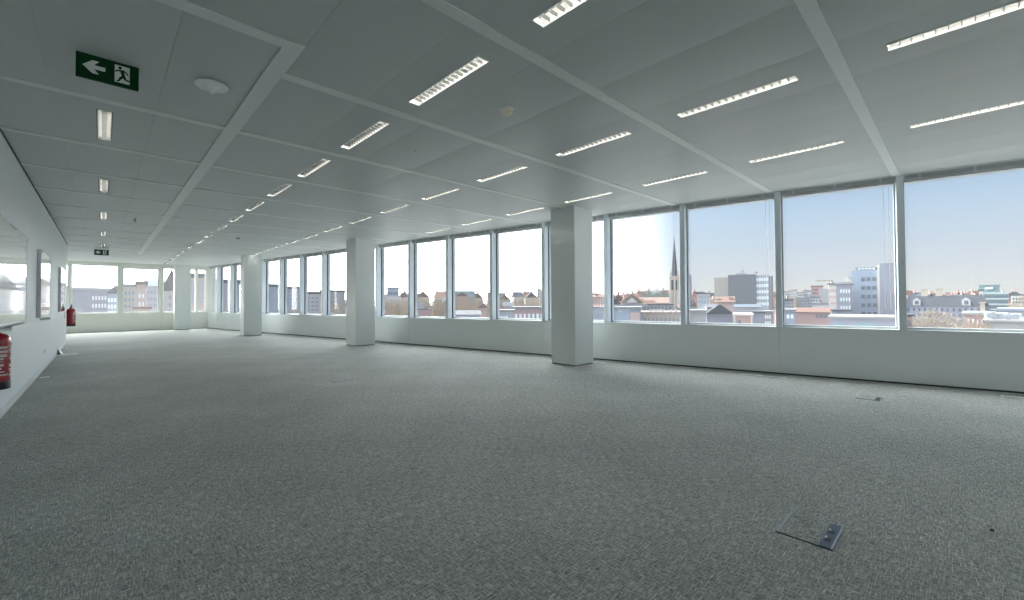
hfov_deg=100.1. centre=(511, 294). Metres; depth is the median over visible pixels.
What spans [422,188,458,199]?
ceiling lamp
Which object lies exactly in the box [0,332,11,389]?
fire extinguisher
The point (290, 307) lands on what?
bare tree
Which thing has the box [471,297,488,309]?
bare tree
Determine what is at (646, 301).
townhouse
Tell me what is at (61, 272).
whiteboard
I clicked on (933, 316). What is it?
bare tree
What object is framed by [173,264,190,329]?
column
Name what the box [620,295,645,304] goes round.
townhouse
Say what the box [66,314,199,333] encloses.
trim
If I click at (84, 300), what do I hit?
apartment block
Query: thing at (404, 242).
window blind
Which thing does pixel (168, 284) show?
house
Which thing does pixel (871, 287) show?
office tower
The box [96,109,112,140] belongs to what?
ceiling lamp
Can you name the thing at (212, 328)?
baseboard
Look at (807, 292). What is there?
house
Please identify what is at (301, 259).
trim
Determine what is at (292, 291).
apartment block
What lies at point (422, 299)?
bare tree
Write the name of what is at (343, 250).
window blind
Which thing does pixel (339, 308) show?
bare tree
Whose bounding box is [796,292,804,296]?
house
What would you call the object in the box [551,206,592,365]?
column
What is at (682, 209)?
trim
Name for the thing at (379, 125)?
ceiling lamp
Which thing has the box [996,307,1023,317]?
roof
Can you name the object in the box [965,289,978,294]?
townhouse
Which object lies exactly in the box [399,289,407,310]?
townhouse
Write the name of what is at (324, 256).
trim
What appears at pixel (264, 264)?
trim
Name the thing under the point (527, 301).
bare tree
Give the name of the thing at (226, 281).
apartment block
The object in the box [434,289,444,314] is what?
townhouse
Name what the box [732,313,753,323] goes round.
building
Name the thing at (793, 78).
ceiling lamp
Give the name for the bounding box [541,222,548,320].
trim
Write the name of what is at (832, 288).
office side wing
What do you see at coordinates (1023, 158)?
trim
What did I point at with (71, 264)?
window
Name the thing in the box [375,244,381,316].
trim
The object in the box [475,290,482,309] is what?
townhouse
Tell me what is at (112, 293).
house
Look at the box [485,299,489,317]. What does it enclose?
bare tree
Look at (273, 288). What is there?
apartment block
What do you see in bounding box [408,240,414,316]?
trim
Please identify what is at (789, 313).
house
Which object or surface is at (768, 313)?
house
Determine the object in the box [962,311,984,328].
brick house
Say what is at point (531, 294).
townhouse
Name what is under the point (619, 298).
townhouse
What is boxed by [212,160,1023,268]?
trim
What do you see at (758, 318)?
house
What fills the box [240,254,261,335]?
column
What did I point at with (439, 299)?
bare tree
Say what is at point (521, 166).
ceiling lamp
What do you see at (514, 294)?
townhouse
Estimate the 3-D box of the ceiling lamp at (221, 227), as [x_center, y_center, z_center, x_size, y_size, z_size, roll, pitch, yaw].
[-6.102,-1.436,8.994,0.102,0.070,0.874,1,-1,-44]
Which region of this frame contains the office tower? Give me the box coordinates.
[844,263,894,314]
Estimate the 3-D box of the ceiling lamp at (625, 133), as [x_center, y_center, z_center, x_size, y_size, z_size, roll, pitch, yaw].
[0.802,-1.553,4.356,0.102,0.070,0.874,1,-1,-44]
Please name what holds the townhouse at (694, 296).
on the ground
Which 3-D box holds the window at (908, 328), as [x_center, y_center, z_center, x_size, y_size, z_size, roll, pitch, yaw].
[5.619,-0.513,5.222,1.337,1.915,0.080,-1,-1,36]
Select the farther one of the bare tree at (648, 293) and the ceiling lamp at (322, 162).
the bare tree at (648, 293)
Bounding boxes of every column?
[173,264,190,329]
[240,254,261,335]
[346,238,374,345]
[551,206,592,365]
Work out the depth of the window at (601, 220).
8.70 m
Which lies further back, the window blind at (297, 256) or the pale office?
the pale office
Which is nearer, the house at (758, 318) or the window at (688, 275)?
the window at (688, 275)
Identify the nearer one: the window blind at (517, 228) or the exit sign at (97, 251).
the window blind at (517, 228)
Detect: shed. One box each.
[593,306,603,319]
[734,304,760,312]
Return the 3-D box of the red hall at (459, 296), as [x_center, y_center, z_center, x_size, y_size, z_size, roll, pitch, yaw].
[-27.470,11.198,235.754,6.996,24.453,12.600,0,-1,-7]
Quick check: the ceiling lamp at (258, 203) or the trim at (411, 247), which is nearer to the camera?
the ceiling lamp at (258, 203)
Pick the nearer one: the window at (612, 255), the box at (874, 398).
the box at (874, 398)
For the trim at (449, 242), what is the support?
attached to the wall at (995, 361)
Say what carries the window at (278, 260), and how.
in the wall at (995, 361)
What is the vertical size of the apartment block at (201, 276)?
22.952 m
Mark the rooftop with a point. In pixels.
(1003, 320)
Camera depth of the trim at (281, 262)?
14.88 m
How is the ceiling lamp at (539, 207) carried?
attached to the ceiling
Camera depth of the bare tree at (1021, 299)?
110.23 m
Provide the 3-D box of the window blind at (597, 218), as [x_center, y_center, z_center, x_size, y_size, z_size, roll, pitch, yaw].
[1.206,-0.603,8.251,1.247,1.718,0.072,-1,-1,36]
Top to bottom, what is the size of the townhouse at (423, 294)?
29.586 m
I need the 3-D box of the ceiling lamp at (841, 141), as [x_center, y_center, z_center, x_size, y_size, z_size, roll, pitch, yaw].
[3.027,-1.560,4.610,0.102,0.070,0.874,1,-1,-44]
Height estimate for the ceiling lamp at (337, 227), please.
0.070 m
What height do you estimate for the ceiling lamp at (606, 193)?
0.070 m
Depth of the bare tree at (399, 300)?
149.26 m
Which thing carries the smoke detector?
attached to the ceiling
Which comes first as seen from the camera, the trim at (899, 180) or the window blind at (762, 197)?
the trim at (899, 180)
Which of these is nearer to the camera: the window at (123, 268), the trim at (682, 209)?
the trim at (682, 209)
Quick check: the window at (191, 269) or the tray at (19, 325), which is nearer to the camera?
the tray at (19, 325)
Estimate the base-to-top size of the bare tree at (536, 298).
22.921 m
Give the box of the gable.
[478,303,487,317]
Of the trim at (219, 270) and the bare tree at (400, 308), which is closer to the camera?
the trim at (219, 270)
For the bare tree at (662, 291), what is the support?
on the ground
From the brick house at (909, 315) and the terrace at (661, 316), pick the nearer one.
the brick house at (909, 315)
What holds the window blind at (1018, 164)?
attached to the window at (908, 328)
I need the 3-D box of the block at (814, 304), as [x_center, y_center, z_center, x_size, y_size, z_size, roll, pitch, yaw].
[81.542,11.414,113.090,3.942,18.548,8.400,-1,-1,36]
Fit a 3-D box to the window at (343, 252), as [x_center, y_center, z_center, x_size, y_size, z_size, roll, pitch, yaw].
[-5.220,-0.319,13.050,1.337,1.915,0.080,-1,-1,36]
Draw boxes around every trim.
[0,128,67,244]
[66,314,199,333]
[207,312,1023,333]
[208,158,1023,266]
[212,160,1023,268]
[216,265,221,312]
[230,264,234,312]
[262,260,266,313]
[279,257,284,313]
[299,254,304,314]
[321,251,327,314]
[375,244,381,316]
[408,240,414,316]
[446,235,452,317]
[489,229,496,319]
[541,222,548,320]
[603,214,611,321]
[679,204,687,323]
[774,192,782,326]
[895,176,906,329]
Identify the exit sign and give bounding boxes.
[75,51,138,91]
[94,248,108,255]
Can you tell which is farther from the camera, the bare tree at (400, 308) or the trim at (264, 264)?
the bare tree at (400, 308)
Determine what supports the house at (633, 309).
on the ground
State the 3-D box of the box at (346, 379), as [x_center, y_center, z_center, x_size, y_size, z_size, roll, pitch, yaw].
[-2.326,1.176,5.864,0.260,0.010,0.210,1,-1,-44]
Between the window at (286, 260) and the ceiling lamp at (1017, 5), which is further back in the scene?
the window at (286, 260)
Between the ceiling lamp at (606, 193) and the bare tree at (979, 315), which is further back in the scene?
the bare tree at (979, 315)
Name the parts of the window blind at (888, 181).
head rail, rail, cord, cord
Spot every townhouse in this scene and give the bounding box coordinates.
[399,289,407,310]
[418,289,428,303]
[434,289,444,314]
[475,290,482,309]
[500,292,510,305]
[512,290,523,305]
[524,289,536,304]
[614,291,623,302]
[614,296,620,304]
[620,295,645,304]
[626,291,638,297]
[637,297,655,303]
[673,304,697,321]
[692,291,696,299]
[692,298,714,306]
[773,300,775,323]
[786,296,795,307]
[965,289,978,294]
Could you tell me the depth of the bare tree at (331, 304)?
85.82 m
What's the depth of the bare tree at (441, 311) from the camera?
114.71 m
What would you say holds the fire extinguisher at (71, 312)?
attached to the wall at (20, 203)
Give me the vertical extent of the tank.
19.140 m
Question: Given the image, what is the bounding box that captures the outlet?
[818,523,840,548]
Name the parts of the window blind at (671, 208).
head rail, rail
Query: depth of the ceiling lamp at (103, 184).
5.79 m
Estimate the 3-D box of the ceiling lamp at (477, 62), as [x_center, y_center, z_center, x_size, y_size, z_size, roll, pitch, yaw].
[-0.489,-1.569,3.123,0.102,0.070,0.874,1,-1,-44]
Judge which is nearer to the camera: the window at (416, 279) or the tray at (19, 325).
the tray at (19, 325)
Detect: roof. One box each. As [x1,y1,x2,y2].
[455,310,480,316]
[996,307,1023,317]
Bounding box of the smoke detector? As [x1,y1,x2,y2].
[499,106,512,115]
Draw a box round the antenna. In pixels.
[194,78,228,93]
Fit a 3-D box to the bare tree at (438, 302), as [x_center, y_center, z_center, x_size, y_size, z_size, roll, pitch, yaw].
[-20.129,10.878,115.254,7.353,20.734,7.314,1,-1,-38]
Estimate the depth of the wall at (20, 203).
5.71 m
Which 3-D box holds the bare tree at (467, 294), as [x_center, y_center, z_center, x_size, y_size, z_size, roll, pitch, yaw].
[-20.724,11.290,189.745,12.084,22.587,12.148,0,-1,-1]
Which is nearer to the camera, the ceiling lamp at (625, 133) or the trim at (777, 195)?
the ceiling lamp at (625, 133)
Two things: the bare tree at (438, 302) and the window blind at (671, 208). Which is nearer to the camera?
the window blind at (671, 208)
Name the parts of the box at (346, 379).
carpeted lid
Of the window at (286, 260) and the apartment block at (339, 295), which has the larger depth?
the apartment block at (339, 295)
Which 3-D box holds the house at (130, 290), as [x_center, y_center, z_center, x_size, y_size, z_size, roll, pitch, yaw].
[-65.493,9.533,73.166,2.348,22.334,9.400,1,-1,-42]
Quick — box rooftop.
[982,311,1023,329]
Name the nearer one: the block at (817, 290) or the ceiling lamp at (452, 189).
the ceiling lamp at (452, 189)
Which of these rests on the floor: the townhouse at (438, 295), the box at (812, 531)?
the box at (812, 531)
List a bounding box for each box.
[330,378,353,382]
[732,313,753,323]
[775,511,843,550]
[855,395,882,400]
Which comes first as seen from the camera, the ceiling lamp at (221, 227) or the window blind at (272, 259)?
the ceiling lamp at (221, 227)
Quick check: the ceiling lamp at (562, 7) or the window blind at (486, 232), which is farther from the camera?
the window blind at (486, 232)
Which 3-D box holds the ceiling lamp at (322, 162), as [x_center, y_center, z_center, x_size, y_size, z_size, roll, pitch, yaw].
[-2.360,-1.525,5.080,0.102,0.070,0.874,1,-1,-44]
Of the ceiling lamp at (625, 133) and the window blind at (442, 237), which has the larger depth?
the window blind at (442, 237)
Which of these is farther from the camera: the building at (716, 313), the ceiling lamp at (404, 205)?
the building at (716, 313)
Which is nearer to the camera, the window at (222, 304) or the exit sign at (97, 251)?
the exit sign at (97, 251)
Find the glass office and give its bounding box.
[978,284,1008,311]
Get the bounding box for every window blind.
[264,258,278,261]
[282,255,298,259]
[302,252,321,256]
[325,249,345,253]
[379,241,407,247]
[412,236,445,243]
[450,230,488,238]
[494,224,541,307]
[546,216,602,307]
[609,206,678,300]
[685,193,773,281]
[781,177,894,308]
[904,161,1023,182]
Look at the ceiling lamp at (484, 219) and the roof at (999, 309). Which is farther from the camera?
the roof at (999, 309)
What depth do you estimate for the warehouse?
91.88 m
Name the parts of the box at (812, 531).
frame, carpeted lid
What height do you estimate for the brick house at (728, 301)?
20.139 m
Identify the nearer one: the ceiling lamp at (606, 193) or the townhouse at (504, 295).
the ceiling lamp at (606, 193)
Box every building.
[907,288,989,327]
[1010,294,1023,306]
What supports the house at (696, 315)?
on the ground
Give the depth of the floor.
2.59 m
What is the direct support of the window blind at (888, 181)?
attached to the window at (893, 185)
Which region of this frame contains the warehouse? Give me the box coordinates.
[511,306,541,318]
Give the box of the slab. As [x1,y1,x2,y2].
[537,288,540,304]
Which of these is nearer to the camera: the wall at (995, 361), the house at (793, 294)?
the wall at (995, 361)
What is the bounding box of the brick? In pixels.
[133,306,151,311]
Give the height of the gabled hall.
21.758 m
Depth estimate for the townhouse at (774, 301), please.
157.44 m
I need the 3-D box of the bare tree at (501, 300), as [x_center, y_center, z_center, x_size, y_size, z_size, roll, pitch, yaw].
[-4.728,11.038,189.806,12.084,22.935,12.148,1,-1,-45]
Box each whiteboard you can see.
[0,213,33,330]
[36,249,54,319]
[58,267,65,311]
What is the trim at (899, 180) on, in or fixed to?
attached to the wall at (995, 361)
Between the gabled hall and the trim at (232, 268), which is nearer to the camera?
the trim at (232, 268)
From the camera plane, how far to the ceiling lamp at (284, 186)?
6.05 m
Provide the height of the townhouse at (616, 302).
21.595 m
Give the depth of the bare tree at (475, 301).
149.10 m
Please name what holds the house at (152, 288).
on the ground
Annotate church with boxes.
[639,240,691,309]
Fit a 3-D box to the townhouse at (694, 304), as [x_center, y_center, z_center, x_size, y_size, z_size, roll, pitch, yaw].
[83.475,11.877,186.010,8.400,20.215,9.600,0,-1,0]
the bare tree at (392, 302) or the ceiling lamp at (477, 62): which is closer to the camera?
the ceiling lamp at (477, 62)
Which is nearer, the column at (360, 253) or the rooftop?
the column at (360, 253)
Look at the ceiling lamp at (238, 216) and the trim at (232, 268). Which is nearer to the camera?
the ceiling lamp at (238, 216)
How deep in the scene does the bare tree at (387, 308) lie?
111.56 m
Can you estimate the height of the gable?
18.785 m
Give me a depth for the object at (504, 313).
79.98 m
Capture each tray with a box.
[0,321,33,330]
[40,316,54,319]
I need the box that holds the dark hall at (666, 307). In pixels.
[642,304,673,310]
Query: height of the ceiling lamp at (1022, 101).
0.070 m
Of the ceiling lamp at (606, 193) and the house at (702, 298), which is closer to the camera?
the ceiling lamp at (606, 193)
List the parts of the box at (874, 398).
carpeted lid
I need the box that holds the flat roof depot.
[828,314,895,326]
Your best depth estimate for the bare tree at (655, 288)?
259.89 m
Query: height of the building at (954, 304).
21.919 m
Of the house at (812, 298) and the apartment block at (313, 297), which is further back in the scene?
the house at (812, 298)
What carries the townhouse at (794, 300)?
on the ground
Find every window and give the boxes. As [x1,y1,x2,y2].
[67,264,68,308]
[71,264,117,313]
[122,267,159,312]
[163,268,172,311]
[191,269,195,311]
[198,269,205,311]
[221,267,229,312]
[235,265,240,312]
[267,260,278,313]
[285,258,298,313]
[305,255,321,314]
[328,252,345,315]
[382,244,407,316]
[415,240,445,317]
[453,234,489,318]
[497,228,541,319]
[549,220,603,321]
[611,211,680,323]
[687,199,775,325]
[781,183,897,328]
[904,168,1023,331]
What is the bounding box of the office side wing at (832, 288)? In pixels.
[827,283,835,314]
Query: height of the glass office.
23.938 m
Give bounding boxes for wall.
[0,132,66,409]
[66,260,215,332]
[207,313,1023,391]
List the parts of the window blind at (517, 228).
head rail, rail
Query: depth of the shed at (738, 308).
108.50 m
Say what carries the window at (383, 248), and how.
in the wall at (995, 361)
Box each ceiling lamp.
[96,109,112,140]
[98,179,108,192]
[99,212,106,219]
[215,225,227,229]
[228,214,243,221]
[245,201,264,210]
[266,183,291,196]
[297,159,330,176]
[323,226,340,231]
[340,120,389,149]
[349,216,371,223]
[379,204,408,212]
[408,55,488,105]
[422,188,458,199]
[426,228,450,232]
[462,219,491,224]
[476,165,528,181]
[507,207,542,215]
[531,0,587,27]
[555,131,631,156]
[565,192,612,202]
[641,171,707,185]
[676,75,798,117]
[748,140,844,162]
[885,0,1023,51]
[909,100,1023,128]
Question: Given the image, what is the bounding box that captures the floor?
[0,328,1023,599]
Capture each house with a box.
[108,285,116,311]
[124,284,136,311]
[135,281,147,305]
[144,280,164,310]
[164,269,173,311]
[418,306,431,315]
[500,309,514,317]
[503,302,512,308]
[593,294,603,303]
[614,306,639,320]
[629,306,641,320]
[690,309,706,322]
[696,293,710,307]
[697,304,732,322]
[715,296,734,321]
[751,311,764,323]
[763,310,772,323]
[784,291,790,297]
[784,298,793,308]
[784,308,796,324]
[789,289,796,298]
[795,297,808,306]
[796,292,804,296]
[802,290,812,296]
[807,295,820,307]
[830,309,851,313]
[907,313,913,326]
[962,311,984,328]
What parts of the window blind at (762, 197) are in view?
head rail, rail, cord, cord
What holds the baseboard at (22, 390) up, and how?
attached to the wall at (20, 203)
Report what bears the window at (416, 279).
in the wall at (995, 361)
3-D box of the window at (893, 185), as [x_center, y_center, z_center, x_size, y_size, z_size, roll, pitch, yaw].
[4.535,-0.493,6.004,1.337,1.915,0.080,-1,-1,36]
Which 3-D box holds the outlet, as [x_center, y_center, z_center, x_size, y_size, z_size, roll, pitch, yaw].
[1.438,1.087,1.935,0.258,0.010,0.044,1,-1,-44]
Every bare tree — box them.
[287,302,298,312]
[318,299,340,313]
[330,300,345,314]
[385,295,393,314]
[385,297,400,313]
[385,302,397,315]
[392,305,407,315]
[393,298,407,315]
[418,294,428,305]
[428,298,445,316]
[428,299,445,315]
[437,300,445,316]
[441,301,459,316]
[455,298,465,309]
[456,294,472,309]
[463,294,481,309]
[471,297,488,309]
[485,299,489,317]
[500,296,509,307]
[511,296,527,305]
[519,294,536,305]
[528,294,540,305]
[640,290,655,296]
[647,288,666,296]
[653,290,667,296]
[912,309,963,327]
[953,311,995,328]
[1007,296,1023,306]
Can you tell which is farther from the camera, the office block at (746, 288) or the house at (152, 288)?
the office block at (746, 288)
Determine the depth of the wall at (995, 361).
6.38 m
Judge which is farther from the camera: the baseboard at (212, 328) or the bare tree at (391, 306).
the bare tree at (391, 306)
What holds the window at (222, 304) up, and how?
in the wall at (995, 361)
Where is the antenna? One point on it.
(212, 86)
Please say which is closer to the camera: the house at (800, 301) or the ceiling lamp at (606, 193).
the ceiling lamp at (606, 193)
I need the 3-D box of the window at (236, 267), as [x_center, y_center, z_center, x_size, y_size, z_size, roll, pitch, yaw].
[-10.640,-0.222,16.964,1.337,1.915,0.080,-1,-1,36]
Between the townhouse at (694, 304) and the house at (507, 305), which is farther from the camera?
the townhouse at (694, 304)
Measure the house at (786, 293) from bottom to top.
23.690 m
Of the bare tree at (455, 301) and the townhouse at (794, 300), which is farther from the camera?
the townhouse at (794, 300)
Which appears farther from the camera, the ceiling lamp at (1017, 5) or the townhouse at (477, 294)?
the townhouse at (477, 294)
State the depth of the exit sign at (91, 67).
2.79 m
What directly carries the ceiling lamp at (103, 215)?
attached to the ceiling
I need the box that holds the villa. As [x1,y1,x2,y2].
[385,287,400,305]
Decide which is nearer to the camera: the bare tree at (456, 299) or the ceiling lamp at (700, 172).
the ceiling lamp at (700, 172)
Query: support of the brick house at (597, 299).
on the ground
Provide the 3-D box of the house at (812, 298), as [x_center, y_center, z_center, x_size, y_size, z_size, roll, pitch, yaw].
[98.048,10.724,138.910,3.490,20.690,10.400,-1,-1,35]
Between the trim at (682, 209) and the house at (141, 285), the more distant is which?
the house at (141, 285)
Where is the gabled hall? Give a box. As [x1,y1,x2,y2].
[615,292,647,310]
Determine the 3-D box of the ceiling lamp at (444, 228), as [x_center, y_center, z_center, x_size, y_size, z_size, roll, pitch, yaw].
[-1.650,-1.449,9.504,0.102,0.070,0.874,1,-1,-44]
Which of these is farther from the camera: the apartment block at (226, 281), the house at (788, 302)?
the house at (788, 302)
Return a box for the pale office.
[455,291,474,305]
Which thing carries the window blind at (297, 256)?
attached to the window at (286, 260)
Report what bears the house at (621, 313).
on the ground
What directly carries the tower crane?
on the ground
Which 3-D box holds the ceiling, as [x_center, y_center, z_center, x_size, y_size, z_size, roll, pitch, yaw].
[-4.686,-1.487,5.585,16.916,0.040,30.500,1,-1,-44]
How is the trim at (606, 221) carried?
attached to the wall at (995, 361)
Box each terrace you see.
[641,310,680,321]
[793,307,831,324]
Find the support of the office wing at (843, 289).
on the ground
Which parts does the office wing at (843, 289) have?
window panel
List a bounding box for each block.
[66,287,109,312]
[191,273,204,310]
[216,279,239,311]
[269,284,278,312]
[287,286,298,312]
[308,292,320,313]
[319,290,345,313]
[714,270,773,323]
[811,286,828,301]
[811,302,828,307]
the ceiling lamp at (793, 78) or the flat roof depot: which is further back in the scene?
the flat roof depot
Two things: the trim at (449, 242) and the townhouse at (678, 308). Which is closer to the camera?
the trim at (449, 242)
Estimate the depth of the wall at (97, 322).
16.95 m
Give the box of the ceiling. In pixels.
[0,0,1023,266]
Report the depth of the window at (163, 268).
17.60 m
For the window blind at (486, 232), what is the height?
1.718 m
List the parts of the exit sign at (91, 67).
doorway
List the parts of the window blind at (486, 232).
rail, head rail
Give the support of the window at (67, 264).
in the wall at (97, 322)
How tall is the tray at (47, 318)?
0.035 m
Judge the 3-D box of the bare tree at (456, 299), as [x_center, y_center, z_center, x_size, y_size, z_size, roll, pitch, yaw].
[-19.591,11.084,149.897,9.540,21.558,9.590,0,-1,9]
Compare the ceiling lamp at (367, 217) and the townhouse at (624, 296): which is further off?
the townhouse at (624, 296)
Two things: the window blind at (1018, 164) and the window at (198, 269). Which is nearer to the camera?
the window blind at (1018, 164)
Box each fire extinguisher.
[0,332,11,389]
[66,304,75,325]
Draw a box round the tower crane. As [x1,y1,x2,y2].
[815,280,833,288]
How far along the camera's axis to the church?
190.33 m
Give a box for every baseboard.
[0,342,66,418]
[212,328,1023,393]
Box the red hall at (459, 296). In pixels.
[456,293,467,309]
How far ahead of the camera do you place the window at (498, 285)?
9.48 m
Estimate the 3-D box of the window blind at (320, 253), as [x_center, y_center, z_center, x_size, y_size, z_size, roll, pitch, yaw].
[-6.381,-0.468,13.730,1.247,1.718,0.072,-1,-1,36]
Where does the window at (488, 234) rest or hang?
in the wall at (995, 361)
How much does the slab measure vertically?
28.014 m
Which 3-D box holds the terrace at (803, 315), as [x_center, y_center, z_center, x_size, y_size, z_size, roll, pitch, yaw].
[52.762,11.227,75.129,5.416,17.846,8.600,-1,-1,35]
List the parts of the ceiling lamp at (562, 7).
louvre blade, louvre blade, louvre blade, louvre blade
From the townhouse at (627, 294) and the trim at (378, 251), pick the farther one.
the townhouse at (627, 294)
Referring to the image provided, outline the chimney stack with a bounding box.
[979,302,985,310]
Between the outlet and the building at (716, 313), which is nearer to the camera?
the outlet
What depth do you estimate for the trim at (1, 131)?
5.19 m
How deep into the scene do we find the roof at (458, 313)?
88.83 m
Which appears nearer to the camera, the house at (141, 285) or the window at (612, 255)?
the window at (612, 255)
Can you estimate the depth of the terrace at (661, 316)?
95.94 m
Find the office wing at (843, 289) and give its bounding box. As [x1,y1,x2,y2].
[835,282,853,313]
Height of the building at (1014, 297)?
21.161 m
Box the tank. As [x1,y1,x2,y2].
[418,302,423,307]
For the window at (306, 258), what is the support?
in the wall at (995, 361)
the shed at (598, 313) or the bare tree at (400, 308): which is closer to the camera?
the shed at (598, 313)
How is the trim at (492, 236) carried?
attached to the wall at (995, 361)
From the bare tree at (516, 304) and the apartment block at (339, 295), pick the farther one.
the bare tree at (516, 304)
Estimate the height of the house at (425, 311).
18.152 m

